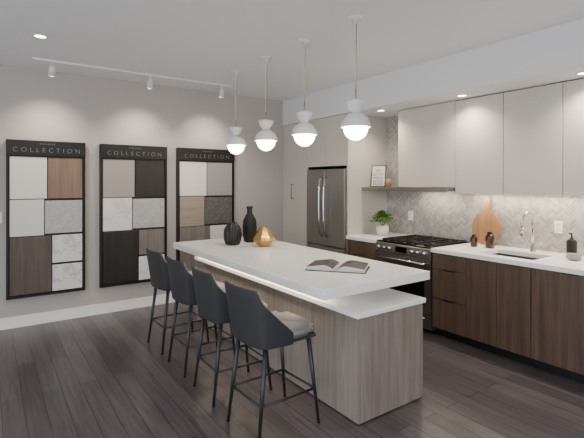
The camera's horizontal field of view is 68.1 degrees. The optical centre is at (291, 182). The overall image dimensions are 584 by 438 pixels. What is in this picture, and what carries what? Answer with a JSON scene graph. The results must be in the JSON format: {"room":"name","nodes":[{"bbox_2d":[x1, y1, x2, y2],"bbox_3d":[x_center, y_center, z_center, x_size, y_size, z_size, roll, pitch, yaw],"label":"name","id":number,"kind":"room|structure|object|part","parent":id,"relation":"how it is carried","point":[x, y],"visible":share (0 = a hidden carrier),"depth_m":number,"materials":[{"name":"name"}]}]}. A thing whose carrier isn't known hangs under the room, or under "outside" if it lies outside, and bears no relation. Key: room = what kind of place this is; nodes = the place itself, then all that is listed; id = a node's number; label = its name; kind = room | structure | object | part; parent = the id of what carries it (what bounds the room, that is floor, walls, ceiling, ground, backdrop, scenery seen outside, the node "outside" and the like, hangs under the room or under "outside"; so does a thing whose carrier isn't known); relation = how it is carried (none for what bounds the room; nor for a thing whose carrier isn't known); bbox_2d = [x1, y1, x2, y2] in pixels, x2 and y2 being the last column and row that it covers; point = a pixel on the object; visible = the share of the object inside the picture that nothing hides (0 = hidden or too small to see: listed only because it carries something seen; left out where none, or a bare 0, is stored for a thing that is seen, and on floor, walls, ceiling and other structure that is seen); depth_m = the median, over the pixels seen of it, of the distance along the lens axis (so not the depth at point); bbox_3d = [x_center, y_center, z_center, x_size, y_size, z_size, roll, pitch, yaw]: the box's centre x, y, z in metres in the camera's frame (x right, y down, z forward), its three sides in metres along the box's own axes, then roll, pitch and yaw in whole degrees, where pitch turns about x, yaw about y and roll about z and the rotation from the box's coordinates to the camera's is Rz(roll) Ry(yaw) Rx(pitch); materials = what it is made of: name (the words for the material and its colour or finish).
{"room":"kitchen showroom","nodes":[
{"label":"kitchen showroom","id":0,"kind":"room"},
{"bbox_2d":[0,64,282,318],"bbox_3d":[-2.702,0.155,5.105,7.855,2.890,0.120,0,0,-35],"label":"wall","id":1,"kind":"structure","parent":0,"point":[36,105],"depth_m":5.46,"materials":[{"name":"paint"}]},
{"bbox_2d":[6,139,85,299],"bbox_3d":[-2.788,0.398,4.923,0.785,1.745,0.076,0,0,-35],"label":"board","id":2,"kind":"object","parent":1,"relation":"attached to","point":[45,180],"visible":1,"depth_m":4.89,"materials":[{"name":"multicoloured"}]},
{"bbox_3d":[-3.095,0.398,4.694,0.020,1.745,0.030,0,0,-35],"label":"frame","id":3,"kind":"part","parent":2,"relation":"part of","materials":[{"name":"black"}]},
{"bbox_3d":[-2.782,1.260,4.914,0.785,0.020,0.030,0,0,-35],"label":"frame","id":4,"kind":"part","parent":2,"relation":"part of","materials":[{"name":"black metal"}]},
{"bbox_3d":[-2.469,0.398,5.134,0.020,1.745,0.030,0,0,-35],"label":"frame","id":5,"kind":"part","parent":2,"relation":"part of","materials":[{"name":"black"}]},
{"bbox_2d":[0,293,174,329],"bbox_3d":[-2.922,1.538,4.866,6.820,0.125,0.018,0,0,-35],"label":"baseboard","id":6,"kind":"structure","parent":1,"relation":"attached to","point":[83,311],"depth_m":5.13,"materials":[{"name":"white"}]},
{"bbox_2d":[99,144,166,287],"bbox_3d":[-1.997,0.398,5.480,0.820,1.745,0.076,0,0,-35],"label":"board","id":7,"kind":"object","parent":1,"relation":"attached to","point":[132,178],"visible":0.99,"depth_m":5.43,"materials":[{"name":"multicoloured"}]},
{"bbox_3d":[-2.318,0.398,5.241,0.020,1.745,0.030,0,0,-35],"label":"frame","id":8,"kind":"part","parent":7,"relation":"part of","materials":[{"name":"black"}]},
{"bbox_3d":[-1.991,1.260,5.471,0.820,0.020,0.030,0,0,-35],"label":"frame","id":9,"kind":"part","parent":7,"relation":"part of","materials":[{"name":"black metal"}]},
{"bbox_3d":[-1.664,0.398,5.701,0.020,1.745,0.030,0,0,-35],"label":"frame","id":10,"kind":"part","parent":7,"relation":"part of","materials":[{"name":"black"}]},
{"bbox_2d":[176,147,234,270],"bbox_3d":[-1.198,0.398,6.042,0.845,1.745,0.076,0,0,-35],"label":"board","id":11,"kind":"object","parent":1,"relation":"attached to","point":[204,177],"visible":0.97,"depth_m":5.99,"materials":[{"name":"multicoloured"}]},
{"bbox_3d":[-1.529,0.398,5.796,0.020,1.745,0.030,0,0,-35],"label":"frame","id":12,"kind":"part","parent":11,"relation":"part of","materials":[{"name":"black"}]},
{"bbox_3d":[-0.854,0.398,6.271,0.020,1.745,0.030,0,0,-35],"label":"frame","id":13,"kind":"part","parent":11,"relation":"part of","materials":[{"name":"black"}]},
{"bbox_2d":[0,302,583,437],"bbox_3d":[-0.490,1.650,1.960,7.855,0.100,7.770,0,0,-35],"label":"floor","id":14,"kind":"structure","parent":0,"point":[94,376],"depth_m":3.27,"materials":[{"name":"brown wood"}]},
{"bbox_2d":[146,248,209,354],"bbox_3d":[-1.155,1.125,4.322,0.540,0.952,0.477,0,0,-37],"label":"bar stool","id":15,"kind":"object","parent":14,"relation":"on","point":[158,269],"visible":0.73,"depth_m":4.10,"materials":[{"name":"grey fabric"}]},
{"bbox_3d":[-1.402,1.307,4.349,0.101,0.588,0.031,0,0,-18],"label":"leg","id":16,"kind":"part","parent":15,"relation":"part of","materials":[{"name":"grey metal"}]},
{"bbox_3d":[-1.196,1.307,4.076,0.031,0.588,0.101,0,0,34],"label":"leg","id":17,"kind":"part","parent":15,"relation":"part of","materials":[{"name":"grey metal"}]},
{"bbox_3d":[-0.874,1.307,4.320,0.097,0.588,0.032,0,0,-17],"label":"leg","id":18,"kind":"part","parent":15,"relation":"part of","materials":[{"name":"grey metal"}]},
{"bbox_2d":[166,256,234,377],"bbox_3d":[-0.816,1.125,3.840,0.540,0.952,0.477,0,0,-35],"label":"bar stool","id":19,"kind":"object","parent":14,"relation":"on","point":[181,280],"visible":0.77,"depth_m":3.62,"materials":[{"name":"grey fabric"}]},
{"bbox_3d":[-1.062,1.307,3.876,0.101,0.588,0.031,0,0,-16],"label":"leg","id":20,"kind":"part","parent":19,"relation":"part of","materials":[{"name":"grey metal"}]},
{"bbox_3d":[-0.865,1.307,3.596,0.031,0.588,0.101,0,0,36],"label":"leg","id":21,"kind":"part","parent":19,"relation":"part of","materials":[{"name":"grey metal"}]},
{"bbox_3d":[-0.732,1.307,4.109,0.032,0.588,0.097,0,0,35],"label":"leg","id":22,"kind":"part","parent":19,"relation":"part of","materials":[{"name":"grey metal"}]},
{"bbox_2d":[216,281,225,292],"bbox_3d":[-0.781,0.962,3.865,0.420,0.075,0.420,0,0,-35],"label":"seat cushion","id":23,"kind":"object","parent":19,"relation":"on","point":[221,285],"depth_m":3.90,"materials":[{"name":"grey fabric"}]},
{"bbox_3d":[-0.535,1.307,3.829,0.097,0.588,0.032,0,0,-15],"label":"leg","id":24,"kind":"part","parent":19,"relation":"part of","materials":[{"name":"grey metal"}]},
{"bbox_2d":[191,266,272,407],"bbox_3d":[-0.483,1.125,3.366,0.540,0.952,0.477,0,0,-33],"label":"bar stool","id":25,"kind":"object","parent":14,"relation":"on","point":[212,306],"visible":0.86,"depth_m":3.14,"materials":[{"name":"grey fabric"}]},
{"bbox_3d":[-0.727,1.307,3.411,0.101,0.588,0.031,0,0,-14],"label":"leg","id":26,"kind":"part","parent":25,"relation":"part of","materials":[{"name":"grey metal"}]},
{"bbox_3d":[-0.540,1.307,3.124,0.031,0.588,0.101,0,0,38],"label":"leg","id":27,"kind":"part","parent":25,"relation":"part of","materials":[{"name":"grey metal"}]},
{"bbox_3d":[-0.389,1.307,3.632,0.032,0.588,0.097,0,0,37],"label":"leg","id":28,"kind":"part","parent":25,"relation":"part of","materials":[{"name":"grey metal"}]},
{"bbox_3d":[-0.202,1.307,3.345,0.097,0.588,0.032,0,0,-13],"label":"leg","id":29,"kind":"part","parent":25,"relation":"part of","materials":[{"name":"grey metal"}]},
{"bbox_2d":[225,280,319,437],"bbox_3d":[-0.142,1.125,2.882,0.540,0.952,0.477,0,0,-37],"label":"bar stool","id":30,"kind":"object","parent":14,"relation":"on","point":[253,325],"visible":1,"depth_m":2.71,"materials":[{"name":"grey fabric"}]},
{"bbox_3d":[-0.390,1.307,2.910,0.101,0.588,0.031,0,0,-18],"label":"leg","id":31,"kind":"part","parent":30,"relation":"part of","materials":[{"name":"grey metal"}]},
{"bbox_3d":[-0.183,1.307,2.637,0.031,0.588,0.101,0,0,34],"label":"leg","id":32,"kind":"part","parent":30,"relation":"part of","materials":[{"name":"grey metal"}]},
{"bbox_3d":[-0.067,1.307,3.154,0.032,0.588,0.097,0,0,33],"label":"leg","id":33,"kind":"part","parent":30,"relation":"part of","materials":[{"name":"grey metal"}]},
{"bbox_2d":[271,311,313,338],"bbox_3d":[-0.108,0.962,2.908,0.420,0.075,0.420,0,0,-37],"label":"seat cushion","id":34,"kind":"object","parent":30,"relation":"on","point":[301,327],"depth_m":2.83,"materials":[{"name":"grey fabric"}]},
{"bbox_3d":[0.139,1.307,2.881,0.097,0.588,0.032,0,0,-17],"label":"leg","id":35,"kind":"part","parent":30,"relation":"part of","materials":[{"name":"grey metal"}]},
{"bbox_2d":[173,237,429,424],"bbox_3d":[-0.131,1.140,4.117,1.055,0.920,2.775,0,0,-35],"label":"kitchen island","id":36,"kind":"object","parent":14,"relation":"on","point":[367,345],"visible":0.8,"depth_m":3.14,"materials":[{"name":"white"}]},
{"bbox_3d":[-0.950,1.239,4.825,0.020,0.698,0.532,0,0,-35],"label":"panel","id":37,"kind":"part","parent":36,"relation":"part of","materials":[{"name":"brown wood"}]},
{"bbox_3d":[-0.642,1.239,4.389,0.020,0.698,0.532,0,0,-35],"label":"panel","id":38,"kind":"part","parent":36,"relation":"part of","materials":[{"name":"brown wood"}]},
{"bbox_2d":[224,222,241,244],"bbox_3d":[-0.652,0.557,4.750,0.200,0.245,0.200,0,0,-35],"label":"ribbed vase","id":39,"kind":"object","parent":36,"relation":"on","point":[232,231],"visible":1,"depth_m":4.68,"materials":[{"name":"black ceramic"}]},
{"bbox_2d":[243,206,256,241],"bbox_3d":[-0.489,0.474,4.987,0.164,0.410,0.164,0,0,-35],"label":"bottle vase","id":40,"kind":"object","parent":36,"relation":"on","point":[249,222],"visible":0.96,"depth_m":4.93,"materials":[{"name":"black ceramic"}]},
{"bbox_3d":[-0.335,1.239,3.952,0.020,0.698,0.532,0,0,-35],"label":"panel","id":41,"kind":"part","parent":36,"relation":"part of","materials":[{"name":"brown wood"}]},
{"bbox_2d":[252,226,275,246],"bbox_3d":[-0.303,0.572,4.653,0.240,0.215,0.240,0,0,-13],"label":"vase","id":42,"kind":"object","parent":36,"relation":"on","point":[263,237],"visible":1,"depth_m":4.58,"materials":[{"name":"gold metal"}]},
{"bbox_3d":[-0.028,1.239,3.515,0.020,0.698,0.532,0,0,-35],"label":"panel","id":43,"kind":"part","parent":36,"relation":"part of","materials":[{"name":"brown wood"}]},
{"bbox_3d":[0.279,1.239,3.079,0.020,0.698,0.532,0,0,-35],"label":"panel","id":44,"kind":"part","parent":36,"relation":"part of","materials":[{"name":"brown wood"}]},
{"bbox_2d":[305,259,369,273],"bbox_3d":[0.369,0.657,3.438,0.470,0.046,0.300,0,0,17],"label":"open book","id":45,"kind":"object","parent":36,"relation":"on","point":[327,265],"visible":1,"depth_m":3.35,"materials":[{"name":"white paper"}]},
{"bbox_3d":[0.699,1.239,3.035,0.655,0.698,0.020,0,0,-35],"label":"panel","id":46,"kind":"part","parent":36,"relation":"part of","materials":[{"name":"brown wood"}]},
{"bbox_2d":[283,122,341,246],"bbox_3d":[0.329,0.346,6.773,0.772,2.508,0.636,0,0,-35],"label":"pantry cabinet","id":47,"kind":"object","parent":14,"relation":"on","point":[295,156],"visible":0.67,"depth_m":6.58,"materials":[{"name":"grey"}]},
{"bbox_3d":[-0.037,0.307,6.709,0.020,2.425,0.316,0,0,-35],"label":"door","id":48,"kind":"part","parent":47,"relation":"part of","materials":[{"name":"grey"}]},
{"bbox_3d":[0.146,0.307,6.449,0.020,2.425,0.312,0,0,-35],"label":"door","id":49,"kind":"part","parent":47,"relation":"part of","materials":[{"name":"grey"}]},
{"bbox_2d":[308,113,386,251],"bbox_3d":[0.778,0.346,6.170,0.733,2.508,0.864,0,0,-35],"label":"cabinet","id":50,"kind":"object","parent":14,"relation":"on","point":[331,148],"visible":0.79,"depth_m":5.82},
{"bbox_3d":[0.358,-0.568,6.147,0.020,0.675,0.418,0,0,-35],"label":"door","id":51,"kind":"part","parent":50,"relation":"part of","materials":[{"name":"grey"}]},
{"bbox_2d":[307,168,346,254],"bbox_3d":[0.715,0.705,6.140,0.804,1.790,0.820,0,0,-35],"label":"refrigerator","id":52,"kind":"object","parent":50,"relation":"in","point":[326,188],"depth_m":5.88,"materials":[{"name":"grey metal"}]},
{"bbox_3d":[0.600,-0.568,5.803,0.020,0.675,0.415,0,0,-35],"label":"door","id":53,"kind":"part","parent":50,"relation":"part of","materials":[{"name":"grey wood"}]},
{"bbox_3d":[1.020,0.346,5.826,0.733,2.508,0.025,0,0,-35],"label":"panel","id":54,"kind":"part","parent":50,"relation":"part of","materials":[{"name":"grey"}]},
{"bbox_2d":[347,239,377,259],"bbox_3d":[1.162,1.161,5.596,0.765,0.878,0.507,0,0,-35],"label":"base cabinet","id":55,"kind":"object","parent":14,"relation":"on","point":[362,249],"visible":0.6,"depth_m":5.37,"materials":[{"name":"brown wood"}]},
{"bbox_2d":[375,234,469,332],"bbox_3d":[1.510,1.129,5.040,0.809,0.943,0.789,0,0,-35],"label":"range oven","id":56,"kind":"object","parent":14,"relation":"on","point":[413,251],"visible":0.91,"depth_m":4.75,"materials":[{"name":"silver metal"}]},
{"bbox_3d":[1.227,1.110,4.841,0.004,0.380,0.623,0,0,-35],"label":"door glass","id":57,"kind":"part","parent":56,"relation":"part of","materials":[{"name":"black glass"}]},
{"bbox_3d":[1.248,0.748,4.856,0.070,0.105,0.783,0,0,-35],"label":"control panel","id":58,"kind":"part","parent":56,"relation":"part of","materials":[{"name":"silver metal"}]},
{"bbox_2d":[377,236,469,248],"bbox_3d":[1.542,0.685,5.063,0.730,0.020,0.789,0,0,-35],"label":"cooktop","id":59,"kind":"object","parent":56,"relation":"in","point":[409,242],"depth_m":4.93,"materials":[{"name":"black metal"}]},
{"bbox_3d":[1.245,1.470,4.854,0.033,0.160,0.777,0,0,-35],"label":"storage drawer","id":60,"kind":"part","parent":56,"relation":"part of","materials":[{"name":"silver metal"}]},
{"bbox_2d":[432,252,470,345],"bbox_3d":[1.882,1.161,4.573,0.765,0.878,0.390,0,0,-35],"label":"base cabinet","id":61,"kind":"object","parent":14,"relation":"on","point":[448,271],"visible":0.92,"depth_m":4.36,"materials":[{"name":"brown wood"}]},
{"bbox_2d":[466,258,534,366],"bbox_3d":[2.171,1.161,4.162,0.765,0.878,0.610,0,0,-35],"label":"base cabinet","id":62,"kind":"object","parent":14,"relation":"on","point":[498,295],"visible":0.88,"depth_m":3.93,"materials":[{"name":"brown wood"}]},
{"bbox_3d":[1.788,1.114,4.080,0.020,0.772,0.300,0,0,-35],"label":"door","id":63,"kind":"part","parent":62,"relation":"part of","materials":[{"name":"brown wood"}]},
{"bbox_3d":[1.964,1.114,3.830,0.020,0.772,0.300,0,0,-35],"label":"door","id":64,"kind":"part","parent":62,"relation":"part of","materials":[{"name":"brown wood"}]},
{"bbox_2d":[531,268,583,383],"bbox_3d":[2.521,1.161,3.665,0.765,0.878,0.603,0,0,-35],"label":"base cabinet","id":65,"kind":"object","parent":14,"relation":"on","point":[557,298],"visible":0.89,"depth_m":3.52,"materials":[{"name":"brown wood"}]},
{"bbox_2d":[0,0,583,100],"bbox_3d":[-0.490,-1.340,1.960,7.855,0.100,7.770,0,0,-35],"label":"ceiling","id":66,"kind":"structure","parent":0,"point":[199,40],"depth_m":3.80,"materials":[{"name":"white paint"}]},
{"bbox_2d":[32,34,47,38],"bbox_3d":[-2.208,-1.286,3.790,0.124,0.008,0.124,0,0,-35],"label":"recessed light","id":67,"kind":"object","parent":66,"relation":"in","point":[40,36],"visible":1,"depth_m":3.79,"materials":[{"name":"white ceramic"}]},
{"bbox_2d":[32,57,231,97],"bbox_3d":[-1.732,-1.202,5.085,2.280,0.175,0.099,0,0,-35],"label":"track light","id":68,"kind":"object","parent":66,"relation":"attached to","point":[52,70],"visible":1,"depth_m":4.98,"materials":[{"name":"white metal"}]},
{"bbox_2d":[226,70,245,153],"bbox_3d":[-0.644,-0.811,4.982,0.236,0.958,0.236,0,0,-35],"label":"pendant lamp","id":69,"kind":"object","parent":66,"relation":"hanging from","point":[235,143],"visible":1,"depth_m":4.93,"materials":[{"name":"white ceramic"}]},
{"bbox_3d":[-0.644,-0.409,4.982,0.188,0.154,0.188,0,0,-35],"label":"globe","id":70,"kind":"part","parent":69,"relation":"part of","materials":[{"name":"white glass"}]},
{"bbox_3d":[-0.644,-0.490,4.982,0.236,0.116,0.236,0,0,-35],"label":"lamp shade","id":71,"kind":"part","parent":69,"relation":"part of","materials":[{"name":"white ceramic"}]},
{"bbox_3d":[-0.639,-0.975,4.985,0.011,0.550,0.006,0,0,-35],"label":"cord","id":72,"kind":"part","parent":69,"relation":"part of","materials":[{"name":"gold metal"}]},
{"bbox_2d":[255,56,276,150],"bbox_3d":[-0.267,-0.811,4.446,0.236,0.958,0.236,0,0,-35],"label":"pendant lamp","id":73,"kind":"object","parent":66,"relation":"hanging from","point":[265,139],"visible":1,"depth_m":4.39,"materials":[{"name":"white ceramic"}]},
{"bbox_3d":[-0.272,-0.975,4.443,0.011,0.550,0.006,0,0,-35],"label":"cord","id":74,"kind":"part","parent":73,"relation":"part of","materials":[{"name":"gold metal"}]},
{"bbox_3d":[-0.267,-0.409,4.446,0.188,0.154,0.188,0,0,-35],"label":"globe","id":75,"kind":"part","parent":73,"relation":"part of","materials":[{"name":"white glass"}]},
{"bbox_3d":[-0.267,-0.490,4.446,0.236,0.116,0.236,0,0,-35],"label":"lamp shade","id":76,"kind":"part","parent":73,"relation":"part of","materials":[{"name":"white ceramic"}]},
{"bbox_3d":[-0.263,-0.975,4.449,0.011,0.550,0.006,0,0,-35],"label":"cord","id":77,"kind":"part","parent":73,"relation":"part of","materials":[{"name":"gold metal"}]},
{"bbox_2d":[291,38,316,145],"bbox_3d":[0.113,-0.811,3.906,0.236,0.958,0.236,0,0,-35],"label":"pendant lamp","id":78,"kind":"object","parent":66,"relation":"hanging from","point":[304,133],"visible":1,"depth_m":3.85,"materials":[{"name":"white ceramic"}]},
{"bbox_3d":[0.113,-0.490,3.906,0.236,0.116,0.236,0,0,-35],"label":"lamp shade","id":79,"kind":"part","parent":78,"relation":"part of","materials":[{"name":"white ceramic"}]},
{"bbox_3d":[0.113,-0.409,3.906,0.188,0.154,0.188,0,0,-35],"label":"globe","id":80,"kind":"part","parent":78,"relation":"part of","materials":[{"name":"white glass"}]},
{"bbox_2d":[340,14,370,139],"bbox_3d":[0.495,-0.811,3.362,0.236,0.958,0.236,0,0,-35],"label":"pendant lamp","id":81,"kind":"object","parent":66,"relation":"hanging from","point":[355,125],"visible":1,"depth_m":3.30,"materials":[{"name":"white ceramic"}]},
{"bbox_3d":[0.495,-0.409,3.362,0.188,0.154,0.188,0,0,-35],"label":"globe","id":82,"kind":"part","parent":81,"relation":"part of","materials":[{"name":"white glass"}]},
{"bbox_3d":[0.495,-0.490,3.362,0.236,0.116,0.236,0,0,-35],"label":"lamp shade","id":83,"kind":"part","parent":81,"relation":"part of","materials":[{"name":"white ceramic"}]},
{"bbox_3d":[0.491,-0.975,3.359,0.011,0.550,0.006,0,0,-35],"label":"cord","id":84,"kind":"part","parent":81,"relation":"part of","materials":[{"name":"gold metal"}]},
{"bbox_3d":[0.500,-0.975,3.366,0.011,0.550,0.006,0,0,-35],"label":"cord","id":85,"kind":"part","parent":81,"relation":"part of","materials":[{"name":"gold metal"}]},
{"bbox_2d":[283,18,583,125],"bbox_3d":[2.307,-1.100,3.989,0.745,0.380,7.470,0,0,-35],"label":"ceiling bulkhead","id":86,"kind":"object","parent":66,"relation":"attached to","point":[554,54],"depth_m":4.25,"materials":[{"name":"white paint"}]},
{"bbox_2d":[456,94,467,96],"bbox_3d":[1.763,-0.906,4.481,0.124,0.008,0.124,0,0,-35],"label":"recessed light","id":87,"kind":"object","parent":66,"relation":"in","point":[459,95],"visible":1,"depth_m":4.48,"materials":[{"name":"white ceramic"}]},
{"bbox_3d":[2.661,0.155,4.238,0.120,2.890,7.470,0,0,-35],"label":"wall","id":88,"kind":"structure","parent":0,"visible":0},
{"bbox_2d":[362,187,390,190],"bbox_3d":[1.270,0.077,5.675,0.489,0.045,0.505,0,0,-35],"label":"floating shelf","id":89,"kind":"object","parent":88,"relation":"attached to","point":[363,188],"visible":0.67,"depth_m":5.52,"materials":[{"name":"brown wood"}]},
{"bbox_2d":[371,165,386,186],"bbox_3d":[1.150,-0.091,5.733,0.200,0.288,0.056,0,0,35],"label":"framed sign","id":90,"kind":"object","parent":89,"relation":"on","point":[378,176],"visible":1,"depth_m":5.72,"materials":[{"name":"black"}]},
{"bbox_2d":[385,179,391,186],"bbox_3d":[1.232,0.004,5.513,0.080,0.100,0.080,0,0,-35],"label":"wooden cup","id":91,"kind":"object","parent":89,"relation":"on","point":[388,182],"visible":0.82,"depth_m":5.48,"materials":[{"name":"brown wood"}]},
{"bbox_2d":[398,101,454,186],"bbox_3d":[1.704,-0.430,5.181,0.349,0.956,0.804,0,0,-35],"label":"upper cabinet","id":92,"kind":"object","parent":88,"relation":"attached to","point":[426,134],"visible":0.88,"depth_m":5.06,"materials":[{"name":"grey"}]},
{"bbox_2d":[391,187,454,191],"bbox_3d":[1.646,0.075,5.141,0.489,0.050,0.795,0,0,-35],"label":"range hood","id":93,"kind":"object","parent":92,"relation":"attached to","point":[411,189],"visible":0.86,"depth_m":4.96,"materials":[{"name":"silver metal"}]},
{"bbox_2d":[455,92,503,194],"bbox_3d":[2.092,-0.393,4.629,0.349,1.031,0.542,0,0,-35],"label":"upper cabinet","id":94,"kind":"object","parent":88,"relation":"attached to","point":[479,121],"visible":0.88,"depth_m":4.51,"materials":[{"name":"white"}]},
{"bbox_2d":[387,116,583,255],"bbox_3d":[2.525,-0.114,4.322,0.001,1.588,4.164,0,0,-35],"label":"tile backsplash","id":95,"kind":"structure","parent":88,"relation":"attached to","point":[450,215],"depth_m":4.93,"materials":[{"name":"grey tile"}]},
{"bbox_2d":[408,211,412,219],"bbox_3d":[1.561,0.430,5.684,0.008,0.120,0.074,0,0,-35],"label":"wall outlet","id":96,"kind":"object","parent":95,"relation":"attached to","point":[410,213],"visible":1,"depth_m":5.68,"materials":[{"name":"white plastic"}]},
{"bbox_2d":[554,221,562,233],"bbox_3d":[2.597,0.430,4.212,0.008,0.120,0.074,0,0,-35],"label":"wall outlet","id":97,"kind":"object","parent":95,"relation":"attached to","point":[558,225],"visible":1,"depth_m":4.21,"materials":[{"name":"white plastic"}]},
{"bbox_2d":[504,82,562,195],"bbox_3d":[2.405,-0.393,4.184,0.349,1.031,0.543,0,0,-35],"label":"upper cabinet","id":98,"kind":"object","parent":88,"relation":"attached to","point":[533,116],"visible":0.9,"depth_m":4.06,"materials":[{"name":"white"}]},
{"bbox_2d":[563,78,583,195],"bbox_3d":[2.719,-0.393,3.738,0.349,1.031,0.543,0,0,-35],"label":"upper cabinet","id":99,"kind":"object","parent":88,"relation":"attached to","point":[573,90],"visible":1,"depth_m":3.79,"materials":[{"name":"white"}]},
{"bbox_3d":[3.227,1.161,2.661,0.765,0.878,0.638,0,0,-35],"label":"base cabinet","id":100,"kind":"object","parent":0,"visible":0},
{"bbox_2d":[346,232,583,275],"bbox_3d":[2.209,0.700,4.100,0.771,0.040,4.164,0,0,-35],"label":"countertop","id":101,"kind":"structure","parent":100,"relation":"on","point":[552,261],"depth_m":4.16,"materials":[{"name":"white stone"}]},
{"bbox_2d":[369,210,395,235],"bbox_3d":[1.180,0.516,5.641,0.342,0.327,0.340,0,0,-35],"label":"potted plant","id":102,"kind":"object","parent":101,"relation":"on","point":[382,229],"visible":1,"depth_m":5.59,"materials":[{"name":"green plant"}]},
{"bbox_3d":[1.182,0.615,5.637,0.160,0.130,0.160,0,0,-35],"label":"pot","id":103,"kind":"part","parent":102,"relation":"part of","materials":[{"name":"white ceramic"}]},
{"bbox_2d":[470,234,477,246],"bbox_3d":[1.945,0.615,4.621,0.072,0.130,0.072,0,0,-35],"label":"bottle","id":104,"kind":"object","parent":101,"relation":"on","point":[473,239],"visible":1,"depth_m":4.60,"materials":[{"name":"brown glass"}]},
{"bbox_2d":[472,197,500,244],"bbox_3d":[2.144,0.415,4.761,0.073,0.529,0.330,0,0,-35],"label":"cutting board","id":105,"kind":"object","parent":101,"relation":"on","point":[485,221],"visible":0.84,"depth_m":4.76,"materials":[{"name":"brown wood"}]},
{"bbox_2d":[485,231,493,247],"bbox_3d":[2.072,0.595,4.527,0.090,0.170,0.090,0,0,-35],"label":"bottle","id":106,"kind":"object","parent":101,"relation":"on","point":[489,237],"visible":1,"depth_m":4.49,"materials":[{"name":"brown glass"}]},
{"bbox_2d":[485,253,538,265],"bbox_3d":[2.125,0.816,4.130,0.386,0.189,0.546,0,0,-35],"label":"undermount sink","id":107,"kind":"object","parent":101,"relation":"in","point":[500,254],"visible":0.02,"depth_m":4.30,"materials":[{"name":"silver metal"}]},
{"bbox_2d":[520,212,542,251],"bbox_3d":[2.310,0.481,4.220,0.215,0.398,0.125,0,0,-1],"label":"kitchen faucet","id":108,"kind":"object","parent":101,"relation":"on","point":[533,246],"visible":1,"depth_m":4.24,"materials":[{"name":"silver metal"}]},
{"bbox_3d":[2.298,0.446,4.215,0.197,0.328,0.028,0,0,-29],"label":"spout","id":109,"kind":"part","parent":108,"relation":"part of","materials":[{"name":"silver metal"}]},
{"bbox_2d":[566,233,576,257],"bbox_3d":[2.537,0.564,3.919,0.084,0.232,0.084,0,0,6],"label":"soap dispenser","id":110,"kind":"object","parent":101,"relation":"on","point":[571,244],"visible":0.78,"depth_m":3.89,"materials":[{"name":"black ceramic"}]},
{"bbox_2d":[566,253,582,260],"bbox_3d":[2.485,0.652,3.802,0.124,0.055,0.124,0,0,-35],"label":"bowl","id":111,"kind":"object","parent":101,"relation":"on","point":[572,256],"visible":1,"depth_m":3.77,"materials":[{"name":"white ceramic"}]}
]}

